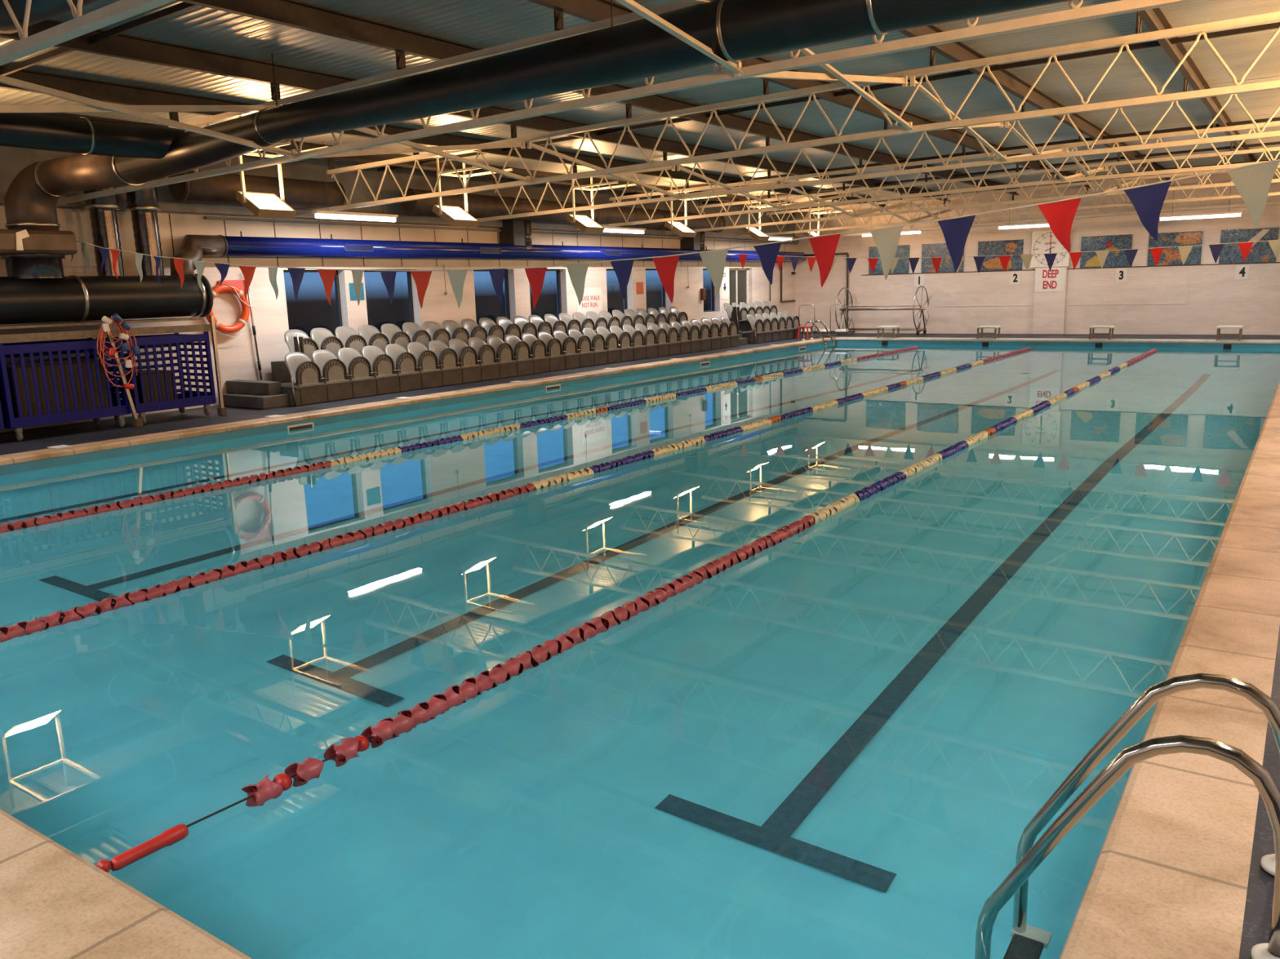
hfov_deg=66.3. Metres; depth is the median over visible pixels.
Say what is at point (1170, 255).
mosaic panel
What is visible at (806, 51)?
brace
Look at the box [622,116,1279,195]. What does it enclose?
bar
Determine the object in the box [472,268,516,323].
window
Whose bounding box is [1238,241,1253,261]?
pennant
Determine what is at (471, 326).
seat
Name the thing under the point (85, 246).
pennant
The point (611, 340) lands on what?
seat
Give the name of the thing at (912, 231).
fluorescent light
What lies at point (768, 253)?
pennant
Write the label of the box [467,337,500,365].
seat
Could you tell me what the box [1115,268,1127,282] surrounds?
number sign
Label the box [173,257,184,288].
pennant
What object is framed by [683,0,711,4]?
brace
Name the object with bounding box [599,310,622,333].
seat
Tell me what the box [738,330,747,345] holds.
steps
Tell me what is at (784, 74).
brace
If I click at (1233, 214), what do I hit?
fluorescent light
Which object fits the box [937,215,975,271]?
pennant
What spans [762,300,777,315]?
seat
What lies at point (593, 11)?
roof purlin
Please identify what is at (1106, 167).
brace
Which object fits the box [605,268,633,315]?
window
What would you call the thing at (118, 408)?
trolley
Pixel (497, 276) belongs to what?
pennant
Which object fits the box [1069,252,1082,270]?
pennant
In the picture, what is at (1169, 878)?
pool deck
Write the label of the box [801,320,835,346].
pool ladder
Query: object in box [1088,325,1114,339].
starting block
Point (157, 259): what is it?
pennant
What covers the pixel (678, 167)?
brace
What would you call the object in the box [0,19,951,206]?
roof purlin
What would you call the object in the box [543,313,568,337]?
seat
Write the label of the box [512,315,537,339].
seat
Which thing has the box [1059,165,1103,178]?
brace
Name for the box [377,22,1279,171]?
roof truss
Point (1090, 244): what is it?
mosaic panel
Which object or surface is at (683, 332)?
seat
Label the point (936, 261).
pennant
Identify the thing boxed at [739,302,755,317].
seat
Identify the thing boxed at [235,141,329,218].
floodlight
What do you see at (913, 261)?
pennant
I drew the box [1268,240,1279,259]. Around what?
pennant
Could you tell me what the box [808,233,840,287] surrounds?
pennant
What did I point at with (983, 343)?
target
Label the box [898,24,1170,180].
roof beam
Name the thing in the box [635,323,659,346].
seat
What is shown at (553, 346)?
seat
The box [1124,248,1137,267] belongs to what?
pennant
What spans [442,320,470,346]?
seat
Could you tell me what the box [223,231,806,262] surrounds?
air duct
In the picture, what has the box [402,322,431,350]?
seat
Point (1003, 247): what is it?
mosaic panel
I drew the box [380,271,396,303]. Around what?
pennant
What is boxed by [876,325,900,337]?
starting block
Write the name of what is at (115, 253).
pennant
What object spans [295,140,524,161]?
brace
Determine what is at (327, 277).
pennant
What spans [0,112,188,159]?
duct
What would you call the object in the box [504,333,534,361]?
seat
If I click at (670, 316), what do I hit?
seat
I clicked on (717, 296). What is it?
window
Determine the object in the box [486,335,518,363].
seat
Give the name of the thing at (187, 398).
trolley
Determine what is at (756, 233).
floodlight
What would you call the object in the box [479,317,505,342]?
seat
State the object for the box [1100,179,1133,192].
brace
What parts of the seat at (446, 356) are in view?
backrest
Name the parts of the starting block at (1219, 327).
leg, leg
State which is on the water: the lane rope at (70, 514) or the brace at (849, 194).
the lane rope at (70, 514)
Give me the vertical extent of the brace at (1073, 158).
0.550 m
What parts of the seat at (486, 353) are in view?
backrest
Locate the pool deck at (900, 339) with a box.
[826,337,1279,343]
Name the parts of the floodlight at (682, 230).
lamp glass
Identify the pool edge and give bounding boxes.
[0,340,1279,475]
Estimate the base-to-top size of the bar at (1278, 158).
0.314 m
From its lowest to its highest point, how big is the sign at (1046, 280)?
0.630 m
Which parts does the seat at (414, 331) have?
backrest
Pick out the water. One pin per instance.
(841, 740)
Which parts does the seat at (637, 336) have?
backrest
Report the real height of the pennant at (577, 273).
0.334 m
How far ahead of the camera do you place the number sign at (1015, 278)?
27.10 m
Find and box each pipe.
[775,261,795,302]
[805,252,848,327]
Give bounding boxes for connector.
[0,229,77,279]
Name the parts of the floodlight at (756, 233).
lamp glass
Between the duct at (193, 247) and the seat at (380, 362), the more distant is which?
the seat at (380, 362)
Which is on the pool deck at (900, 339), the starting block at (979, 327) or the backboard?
the starting block at (979, 327)
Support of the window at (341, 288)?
in the wall at (237, 358)
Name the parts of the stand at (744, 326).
panel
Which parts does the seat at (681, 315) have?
backrest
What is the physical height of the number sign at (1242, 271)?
0.340 m
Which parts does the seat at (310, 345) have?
backrest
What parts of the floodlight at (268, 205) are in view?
lamp glass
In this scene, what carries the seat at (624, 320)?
on the stand at (303, 395)
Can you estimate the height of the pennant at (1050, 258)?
0.335 m
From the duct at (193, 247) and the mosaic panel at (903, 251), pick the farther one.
the mosaic panel at (903, 251)
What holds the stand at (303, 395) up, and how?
on the floor at (1260, 887)
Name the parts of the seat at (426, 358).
backrest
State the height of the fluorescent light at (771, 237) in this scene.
1.100 m
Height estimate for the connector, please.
0.560 m
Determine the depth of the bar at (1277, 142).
20.92 m
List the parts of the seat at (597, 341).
backrest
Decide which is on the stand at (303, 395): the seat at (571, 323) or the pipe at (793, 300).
the seat at (571, 323)
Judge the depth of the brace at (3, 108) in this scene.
8.61 m
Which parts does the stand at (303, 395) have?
panel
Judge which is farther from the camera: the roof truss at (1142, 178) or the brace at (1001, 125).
the roof truss at (1142, 178)
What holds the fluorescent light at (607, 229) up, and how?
hanging from the ceiling
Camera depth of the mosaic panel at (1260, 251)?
23.90 m
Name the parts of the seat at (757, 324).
backrest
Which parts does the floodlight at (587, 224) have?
lamp glass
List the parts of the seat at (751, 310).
backrest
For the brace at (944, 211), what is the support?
attached to the roof truss at (1142, 178)
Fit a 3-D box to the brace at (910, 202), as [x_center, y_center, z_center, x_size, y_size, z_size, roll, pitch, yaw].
[7.732,-6.979,25.878,0.067,0.550,3.430,6,14,34]
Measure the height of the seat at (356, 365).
0.490 m
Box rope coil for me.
[97,313,139,389]
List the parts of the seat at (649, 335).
backrest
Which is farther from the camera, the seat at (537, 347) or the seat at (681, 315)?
the seat at (681, 315)
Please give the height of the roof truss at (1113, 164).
0.863 m
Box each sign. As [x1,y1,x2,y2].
[348,283,364,300]
[576,287,602,315]
[635,282,644,293]
[720,271,728,299]
[914,275,924,287]
[1009,271,1021,284]
[1035,267,1066,292]
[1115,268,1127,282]
[1235,265,1249,279]
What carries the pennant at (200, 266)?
hanging from the bunting string
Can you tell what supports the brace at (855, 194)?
attached to the roof truss at (1142, 178)
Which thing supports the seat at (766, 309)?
on the stand at (744, 326)
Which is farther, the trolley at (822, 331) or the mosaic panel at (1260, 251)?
the trolley at (822, 331)
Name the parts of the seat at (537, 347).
backrest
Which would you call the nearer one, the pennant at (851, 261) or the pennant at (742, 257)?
the pennant at (851, 261)
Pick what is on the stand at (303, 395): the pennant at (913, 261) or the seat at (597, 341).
the seat at (597, 341)
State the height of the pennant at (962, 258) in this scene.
0.335 m
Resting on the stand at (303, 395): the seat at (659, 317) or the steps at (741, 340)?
the seat at (659, 317)
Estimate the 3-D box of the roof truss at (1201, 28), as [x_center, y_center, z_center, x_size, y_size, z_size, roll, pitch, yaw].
[1.012,-3.914,11.076,16.017,0.863,0.075,6,14,34]
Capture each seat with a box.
[284,328,319,360]
[284,351,327,386]
[310,328,343,358]
[311,349,353,383]
[334,326,367,356]
[337,347,377,380]
[358,324,389,354]
[361,345,399,377]
[380,323,411,351]
[385,343,422,374]
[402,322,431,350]
[407,342,443,372]
[422,320,451,348]
[428,340,462,369]
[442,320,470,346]
[448,338,482,367]
[461,319,488,344]
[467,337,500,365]
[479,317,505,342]
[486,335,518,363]
[496,316,521,341]
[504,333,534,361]
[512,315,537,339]
[520,333,551,359]
[528,315,553,337]
[537,331,566,357]
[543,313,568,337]
[552,329,581,355]
[558,312,582,334]
[568,328,595,353]
[573,311,596,333]
[582,327,608,351]
[586,311,609,334]
[596,326,622,350]
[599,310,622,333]
[609,325,635,349]
[612,309,635,332]
[622,324,647,347]
[624,309,647,330]
[635,308,658,329]
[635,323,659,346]
[647,307,669,328]
[647,322,670,344]
[658,306,680,326]
[658,321,681,343]
[669,306,690,325]
[670,320,691,342]
[680,320,702,340]
[691,319,712,339]
[701,318,722,338]
[711,317,731,337]
[720,316,741,336]
[723,302,742,321]
[731,302,747,320]
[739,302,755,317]
[746,301,763,317]
[746,314,764,333]
[754,313,772,332]
[755,301,770,315]
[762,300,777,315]
[762,312,779,331]
[769,312,786,330]
[777,311,794,329]
[784,311,800,328]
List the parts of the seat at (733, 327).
backrest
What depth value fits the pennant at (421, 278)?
9.00 m
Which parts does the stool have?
seat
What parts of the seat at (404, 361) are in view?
backrest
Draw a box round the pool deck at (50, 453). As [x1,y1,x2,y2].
[0,337,835,466]
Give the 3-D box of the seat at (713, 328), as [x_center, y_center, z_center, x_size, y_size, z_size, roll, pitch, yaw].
[1.760,-3.786,24.460,0.371,0.490,0.538,6,14,34]
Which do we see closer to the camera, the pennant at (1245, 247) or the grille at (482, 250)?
the pennant at (1245, 247)
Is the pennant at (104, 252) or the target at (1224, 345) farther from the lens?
the target at (1224, 345)
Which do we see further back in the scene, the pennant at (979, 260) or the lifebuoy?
the pennant at (979, 260)
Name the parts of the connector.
casing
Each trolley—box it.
[0,336,131,440]
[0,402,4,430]
[96,331,216,424]
[798,304,855,333]
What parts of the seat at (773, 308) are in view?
backrest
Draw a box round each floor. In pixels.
[0,333,1279,958]
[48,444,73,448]
[264,414,284,417]
[395,396,410,399]
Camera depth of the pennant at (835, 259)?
22.09 m
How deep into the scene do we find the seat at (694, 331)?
23.62 m
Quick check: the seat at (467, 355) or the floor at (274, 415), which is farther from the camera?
the seat at (467, 355)
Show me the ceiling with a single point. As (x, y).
(481, 24)
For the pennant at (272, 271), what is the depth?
10.19 m
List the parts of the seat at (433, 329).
backrest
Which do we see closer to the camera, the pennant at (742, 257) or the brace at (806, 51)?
the brace at (806, 51)
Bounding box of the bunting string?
[76,159,1279,271]
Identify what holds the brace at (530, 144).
attached to the roof truss at (1260, 135)
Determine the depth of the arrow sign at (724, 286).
27.19 m
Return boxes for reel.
[835,285,928,334]
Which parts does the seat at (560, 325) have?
backrest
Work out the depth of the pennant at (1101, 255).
19.01 m
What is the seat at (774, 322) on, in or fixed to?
on the stand at (744, 326)
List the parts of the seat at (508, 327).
backrest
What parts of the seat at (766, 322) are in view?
backrest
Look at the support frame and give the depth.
12.50 m
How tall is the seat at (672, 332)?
0.490 m
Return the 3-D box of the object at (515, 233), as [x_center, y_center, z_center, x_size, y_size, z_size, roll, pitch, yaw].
[-2.466,-4.960,19.657,0.426,0.670,0.566,6,14,34]
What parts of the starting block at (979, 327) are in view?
leg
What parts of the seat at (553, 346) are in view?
backrest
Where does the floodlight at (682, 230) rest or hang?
hanging from the ceiling
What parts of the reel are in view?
frame, rail, frame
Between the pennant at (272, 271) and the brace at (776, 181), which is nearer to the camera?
the pennant at (272, 271)
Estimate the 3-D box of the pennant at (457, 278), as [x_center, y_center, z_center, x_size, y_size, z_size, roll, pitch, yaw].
[-1.623,-1.696,8.754,0.246,0.330,0.025,6,13,29]
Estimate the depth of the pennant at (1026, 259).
19.79 m
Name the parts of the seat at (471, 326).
backrest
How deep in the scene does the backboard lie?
14.90 m
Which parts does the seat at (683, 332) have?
backrest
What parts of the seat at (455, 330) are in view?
backrest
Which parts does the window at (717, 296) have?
frame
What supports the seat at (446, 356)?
on the stand at (303, 395)
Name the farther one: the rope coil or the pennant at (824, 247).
the rope coil
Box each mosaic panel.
[868,244,909,274]
[920,243,964,272]
[977,239,1023,271]
[1080,234,1133,267]
[1146,231,1203,266]
[1218,226,1279,263]
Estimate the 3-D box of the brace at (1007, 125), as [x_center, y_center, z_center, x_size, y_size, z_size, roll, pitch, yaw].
[5.830,-4.749,14.308,0.067,0.550,3.640,6,14,34]
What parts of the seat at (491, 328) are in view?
backrest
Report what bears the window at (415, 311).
in the wall at (237, 358)
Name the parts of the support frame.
timber rail, post, post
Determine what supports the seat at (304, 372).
on the stand at (303, 395)
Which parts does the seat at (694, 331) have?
backrest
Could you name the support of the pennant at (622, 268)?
hanging from the bunting string
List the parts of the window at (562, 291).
frame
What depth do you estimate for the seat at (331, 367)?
15.03 m
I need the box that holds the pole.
[247,288,262,379]
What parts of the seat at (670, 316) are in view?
backrest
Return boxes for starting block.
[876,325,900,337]
[976,325,1000,338]
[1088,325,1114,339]
[1216,325,1243,340]
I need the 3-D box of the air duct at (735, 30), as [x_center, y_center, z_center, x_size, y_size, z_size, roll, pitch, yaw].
[-0.109,-3.244,7.136,12.897,1.129,0.525,6,13,33]
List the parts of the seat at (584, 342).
backrest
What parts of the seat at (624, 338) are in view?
backrest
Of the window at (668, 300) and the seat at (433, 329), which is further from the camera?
the window at (668, 300)
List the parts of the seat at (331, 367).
backrest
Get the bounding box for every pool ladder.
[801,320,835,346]
[977,673,1279,958]
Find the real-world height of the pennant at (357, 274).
0.343 m
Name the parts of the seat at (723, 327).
backrest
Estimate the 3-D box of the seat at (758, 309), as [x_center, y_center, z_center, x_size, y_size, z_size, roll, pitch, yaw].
[3.253,-4.771,27.632,0.371,0.490,0.538,6,14,34]
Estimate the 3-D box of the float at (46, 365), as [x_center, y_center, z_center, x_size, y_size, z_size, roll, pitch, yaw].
[-7.287,-1.122,12.147,0.560,0.660,1.100,6,14,34]
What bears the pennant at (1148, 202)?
hanging from the bunting string
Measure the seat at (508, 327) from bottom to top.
0.490 m
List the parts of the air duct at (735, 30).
drop rod, drop rod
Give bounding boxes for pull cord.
[443,265,447,294]
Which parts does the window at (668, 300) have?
frame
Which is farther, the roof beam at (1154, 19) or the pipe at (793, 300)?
the pipe at (793, 300)
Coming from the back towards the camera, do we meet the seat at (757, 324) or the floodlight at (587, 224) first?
the seat at (757, 324)
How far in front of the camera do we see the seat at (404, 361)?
16.20 m
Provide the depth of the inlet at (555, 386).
17.56 m
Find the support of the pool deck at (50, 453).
on the floor at (1260, 887)
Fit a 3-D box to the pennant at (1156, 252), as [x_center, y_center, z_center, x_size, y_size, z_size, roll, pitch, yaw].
[9.742,-4.195,18.488,0.246,0.335,0.011,5,13,37]
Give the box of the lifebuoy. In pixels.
[205,283,252,338]
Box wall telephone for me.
[700,288,706,311]
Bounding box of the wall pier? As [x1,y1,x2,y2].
[1031,266,1067,333]
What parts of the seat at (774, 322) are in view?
backrest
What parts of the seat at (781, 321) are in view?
backrest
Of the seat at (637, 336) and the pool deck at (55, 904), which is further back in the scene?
the seat at (637, 336)
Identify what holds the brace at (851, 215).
attached to the roof truss at (1113, 164)
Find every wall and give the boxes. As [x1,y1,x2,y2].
[0,146,795,432]
[795,168,1279,334]
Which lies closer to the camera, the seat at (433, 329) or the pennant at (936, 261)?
the seat at (433, 329)
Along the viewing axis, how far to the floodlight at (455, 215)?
16.11 m
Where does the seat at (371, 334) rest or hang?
on the stand at (303, 395)
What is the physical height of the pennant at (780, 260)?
0.343 m
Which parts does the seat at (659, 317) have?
backrest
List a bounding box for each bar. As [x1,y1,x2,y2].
[0,1,198,75]
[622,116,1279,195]
[702,141,1279,204]
[1082,158,1279,177]
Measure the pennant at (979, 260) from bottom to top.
0.335 m
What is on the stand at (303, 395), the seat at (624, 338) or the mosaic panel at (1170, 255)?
the seat at (624, 338)
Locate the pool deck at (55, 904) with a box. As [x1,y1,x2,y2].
[0,809,251,958]
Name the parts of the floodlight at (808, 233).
lamp glass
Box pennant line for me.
[680,239,1279,257]
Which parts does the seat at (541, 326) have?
backrest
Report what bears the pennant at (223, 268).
hanging from the bunting string
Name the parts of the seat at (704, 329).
backrest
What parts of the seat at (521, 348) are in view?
backrest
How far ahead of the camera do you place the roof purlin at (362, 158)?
17.05 m
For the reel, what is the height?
1.387 m
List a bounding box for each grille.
[343,244,373,251]
[479,247,502,253]
[604,250,620,255]
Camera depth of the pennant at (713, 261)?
7.26 m
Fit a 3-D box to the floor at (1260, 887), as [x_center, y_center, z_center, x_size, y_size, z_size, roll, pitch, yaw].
[2.506,-1.009,14.207,16.100,0.460,31.320,6,14,34]
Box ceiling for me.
[0,0,1279,209]
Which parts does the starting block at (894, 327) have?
leg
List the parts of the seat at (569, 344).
backrest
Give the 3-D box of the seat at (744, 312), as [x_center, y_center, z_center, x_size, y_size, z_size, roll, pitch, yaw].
[2.746,-4.613,26.905,0.371,0.490,0.538,6,14,34]
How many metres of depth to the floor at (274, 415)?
13.29 m
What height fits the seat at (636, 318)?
0.490 m
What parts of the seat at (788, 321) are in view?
backrest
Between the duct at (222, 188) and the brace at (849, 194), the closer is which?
the duct at (222, 188)
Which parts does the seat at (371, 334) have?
backrest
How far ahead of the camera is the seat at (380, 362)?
15.81 m
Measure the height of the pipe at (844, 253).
2.413 m
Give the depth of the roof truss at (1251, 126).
16.64 m
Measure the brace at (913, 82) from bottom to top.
0.550 m
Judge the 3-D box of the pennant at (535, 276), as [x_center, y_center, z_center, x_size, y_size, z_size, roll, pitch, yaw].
[-0.868,-1.607,8.246,0.246,0.340,0.022,6,13,37]
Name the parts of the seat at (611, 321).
backrest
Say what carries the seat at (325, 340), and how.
on the stand at (303, 395)
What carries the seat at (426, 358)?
on the stand at (303, 395)
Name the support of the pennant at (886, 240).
hanging from the bunting string
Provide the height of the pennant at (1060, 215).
0.314 m
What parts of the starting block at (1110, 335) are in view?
leg, leg, leg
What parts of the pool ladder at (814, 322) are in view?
rail, rail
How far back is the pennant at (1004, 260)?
20.03 m
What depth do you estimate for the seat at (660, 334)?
22.45 m
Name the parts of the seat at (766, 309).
backrest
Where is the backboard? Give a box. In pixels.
[217,280,244,293]
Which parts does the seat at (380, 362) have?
backrest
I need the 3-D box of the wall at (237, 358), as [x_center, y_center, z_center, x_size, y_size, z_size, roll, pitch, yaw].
[-3.972,-3.702,18.327,0.300,4.500,31.620,6,14,34]
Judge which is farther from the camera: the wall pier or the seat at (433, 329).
the wall pier
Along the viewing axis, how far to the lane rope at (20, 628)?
7.31 m
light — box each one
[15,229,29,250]
[311,143,398,222]
[602,184,645,234]
[768,213,793,240]
[861,197,921,236]
[997,187,1058,229]
[1159,160,1242,220]
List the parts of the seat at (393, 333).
backrest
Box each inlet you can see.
[286,422,314,431]
[545,384,560,389]
[700,360,710,364]
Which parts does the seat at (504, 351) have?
backrest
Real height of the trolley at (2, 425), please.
1.150 m
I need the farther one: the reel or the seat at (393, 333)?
the reel
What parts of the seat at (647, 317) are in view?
backrest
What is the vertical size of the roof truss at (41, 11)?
0.430 m
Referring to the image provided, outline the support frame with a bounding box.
[0,315,226,426]
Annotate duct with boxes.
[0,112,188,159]
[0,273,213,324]
[4,153,144,231]
[84,186,124,275]
[115,0,1073,184]
[125,185,164,275]
[168,169,346,208]
[169,234,228,275]
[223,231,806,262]
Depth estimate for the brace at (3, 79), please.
8.53 m
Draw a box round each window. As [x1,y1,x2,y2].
[282,269,349,329]
[363,268,421,327]
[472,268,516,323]
[528,268,568,320]
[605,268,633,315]
[644,268,671,312]
[702,267,719,312]
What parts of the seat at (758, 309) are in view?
backrest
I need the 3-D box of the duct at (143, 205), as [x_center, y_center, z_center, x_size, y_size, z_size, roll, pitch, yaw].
[-6.649,-3.425,13.182,0.410,1.500,0.410,-4,11,-10]
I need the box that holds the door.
[728,268,748,306]
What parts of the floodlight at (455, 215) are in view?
lamp glass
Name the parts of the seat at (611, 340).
backrest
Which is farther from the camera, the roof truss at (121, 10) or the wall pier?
the wall pier
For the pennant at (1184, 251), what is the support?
hanging from the pennant line
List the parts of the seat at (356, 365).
backrest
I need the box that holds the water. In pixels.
[0,343,1279,958]
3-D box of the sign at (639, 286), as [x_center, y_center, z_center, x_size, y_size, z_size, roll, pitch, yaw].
[-0.002,-4.654,23.821,0.008,0.280,0.300,6,14,34]
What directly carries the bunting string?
attached to the wall at (237, 358)
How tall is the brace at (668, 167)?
0.550 m
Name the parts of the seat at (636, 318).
backrest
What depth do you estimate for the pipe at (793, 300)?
29.95 m
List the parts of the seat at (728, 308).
backrest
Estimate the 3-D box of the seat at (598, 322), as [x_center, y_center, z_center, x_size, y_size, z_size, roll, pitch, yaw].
[-0.938,-3.466,21.623,0.371,0.490,0.538,6,14,34]
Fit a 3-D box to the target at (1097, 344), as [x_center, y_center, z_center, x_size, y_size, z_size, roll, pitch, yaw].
[11.201,-3.115,23.950,0.160,0.435,0.012,6,14,34]
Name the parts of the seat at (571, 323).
backrest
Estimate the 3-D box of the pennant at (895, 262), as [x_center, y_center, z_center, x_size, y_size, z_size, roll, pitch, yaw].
[5.519,-4.652,21.335,0.246,0.338,0.011,5,13,31]
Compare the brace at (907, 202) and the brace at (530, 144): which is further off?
the brace at (907, 202)
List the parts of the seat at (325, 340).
backrest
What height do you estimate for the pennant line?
0.460 m
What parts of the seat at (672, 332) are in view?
backrest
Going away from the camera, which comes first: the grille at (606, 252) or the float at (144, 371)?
the float at (144, 371)
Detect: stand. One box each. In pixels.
[271,333,742,406]
[720,305,802,343]
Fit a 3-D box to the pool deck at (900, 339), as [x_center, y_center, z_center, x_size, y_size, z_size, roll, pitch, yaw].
[10.152,-3.543,24.894,11.542,0.065,0.520,6,14,34]
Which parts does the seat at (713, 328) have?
backrest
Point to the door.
(738, 277)
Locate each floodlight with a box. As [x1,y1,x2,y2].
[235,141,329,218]
[431,156,513,226]
[565,169,636,233]
[664,182,727,237]
[742,192,792,240]
[803,200,852,236]
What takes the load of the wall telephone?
attached to the wall at (237, 358)
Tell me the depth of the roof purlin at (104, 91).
11.27 m
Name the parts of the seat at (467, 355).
backrest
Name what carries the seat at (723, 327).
on the stand at (303, 395)
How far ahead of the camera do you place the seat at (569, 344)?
19.72 m
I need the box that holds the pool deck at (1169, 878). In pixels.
[1059,382,1279,958]
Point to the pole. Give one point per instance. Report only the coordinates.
(248, 292)
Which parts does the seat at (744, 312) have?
backrest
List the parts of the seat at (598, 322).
backrest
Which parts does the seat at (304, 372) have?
backrest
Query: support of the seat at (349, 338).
on the stand at (303, 395)
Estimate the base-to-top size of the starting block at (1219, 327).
0.320 m
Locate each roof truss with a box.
[0,0,101,34]
[0,0,175,65]
[57,0,1200,204]
[295,11,1279,216]
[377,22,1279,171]
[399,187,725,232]
[476,93,1279,222]
[576,120,1279,230]
[666,146,1279,234]
[737,164,1279,237]
[791,177,1279,239]
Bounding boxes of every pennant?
[81,242,89,271]
[97,247,109,272]
[109,248,119,279]
[134,253,142,282]
[153,256,161,284]
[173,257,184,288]
[192,261,206,292]
[214,262,230,285]
[239,266,256,300]
[268,267,278,299]
[287,267,305,300]
[317,269,336,305]
[351,270,363,306]
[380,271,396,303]
[410,271,431,308]
[447,270,466,307]
[488,268,506,305]
[524,266,546,308]
[565,263,588,305]
[610,259,634,299]
[652,255,679,302]
[699,249,728,294]
[738,253,747,268]
[753,242,782,284]
[776,256,785,271]
[790,256,799,271]
[807,257,815,271]
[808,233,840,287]
[829,257,837,272]
[846,257,857,272]
[867,257,878,273]
[870,226,903,279]
[890,257,899,273]
[908,257,919,274]
[931,257,942,273]
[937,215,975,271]
[956,257,964,273]
[973,256,985,272]
[998,255,1011,272]
[1020,254,1032,271]
[1037,197,1081,252]
[1044,253,1057,271]
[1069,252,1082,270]
[1095,250,1109,268]
[1124,181,1171,240]
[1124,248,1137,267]
[1149,247,1164,266]
[1177,245,1192,264]
[1208,244,1223,262]
[1226,160,1279,227]
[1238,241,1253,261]
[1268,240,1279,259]
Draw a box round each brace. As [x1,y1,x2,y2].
[0,75,296,159]
[0,102,286,112]
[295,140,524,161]
[353,127,530,184]
[527,141,679,199]
[528,164,675,185]
[615,0,742,77]
[676,164,781,210]
[682,180,777,195]
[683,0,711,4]
[735,71,909,86]
[779,180,854,217]
[783,191,852,206]
[800,48,913,133]
[853,192,911,223]
[853,200,908,214]
[902,121,1004,129]
[909,201,939,218]
[910,75,1007,163]
[910,208,951,221]
[999,146,1063,159]
[1004,121,1066,182]
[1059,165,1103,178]
[1064,147,1106,195]
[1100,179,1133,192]
[1104,165,1129,199]
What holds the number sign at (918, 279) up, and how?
attached to the wall at (1215, 299)
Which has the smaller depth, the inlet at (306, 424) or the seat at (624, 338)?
the inlet at (306, 424)
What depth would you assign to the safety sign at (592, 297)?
22.26 m
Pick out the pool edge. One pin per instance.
(140, 449)
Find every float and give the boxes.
[0,358,109,417]
[118,369,174,403]
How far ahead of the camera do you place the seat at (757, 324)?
26.31 m
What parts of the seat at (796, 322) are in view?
backrest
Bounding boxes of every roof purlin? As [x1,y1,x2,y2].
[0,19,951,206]
[0,66,887,212]
[43,112,828,217]
[177,0,1018,199]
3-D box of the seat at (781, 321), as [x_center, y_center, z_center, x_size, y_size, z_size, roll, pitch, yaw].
[3.868,-4.443,27.482,0.371,0.490,0.538,6,14,34]
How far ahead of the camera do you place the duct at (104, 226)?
12.65 m
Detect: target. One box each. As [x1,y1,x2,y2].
[982,342,988,345]
[1095,342,1102,346]
[1223,344,1231,347]
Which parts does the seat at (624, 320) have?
backrest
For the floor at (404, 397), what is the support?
on the floor at (1260, 887)
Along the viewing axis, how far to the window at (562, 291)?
21.56 m
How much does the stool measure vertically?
0.344 m
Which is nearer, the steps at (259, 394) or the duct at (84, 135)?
the duct at (84, 135)
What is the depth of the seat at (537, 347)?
18.94 m
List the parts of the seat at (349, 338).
backrest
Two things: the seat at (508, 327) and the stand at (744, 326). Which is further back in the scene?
the stand at (744, 326)
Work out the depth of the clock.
26.39 m
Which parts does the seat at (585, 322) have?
backrest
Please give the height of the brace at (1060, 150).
0.550 m
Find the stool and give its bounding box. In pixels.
[797,325,813,338]
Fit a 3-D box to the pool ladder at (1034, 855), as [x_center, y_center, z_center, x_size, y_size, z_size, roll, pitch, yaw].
[1.365,1.383,2.717,0.740,1.686,0.544,6,14,34]
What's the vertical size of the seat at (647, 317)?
0.490 m
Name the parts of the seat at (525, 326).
backrest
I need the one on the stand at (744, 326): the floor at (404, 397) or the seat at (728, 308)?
the seat at (728, 308)
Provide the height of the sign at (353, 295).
0.290 m
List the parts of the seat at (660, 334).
backrest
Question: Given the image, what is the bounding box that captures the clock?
[1030,230,1071,267]
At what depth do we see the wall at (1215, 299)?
26.29 m
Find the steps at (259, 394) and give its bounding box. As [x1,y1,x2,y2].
[223,379,289,408]
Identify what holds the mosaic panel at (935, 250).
attached to the wall at (1215, 299)
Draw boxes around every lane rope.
[0,342,933,533]
[0,342,1042,641]
[96,344,1162,872]

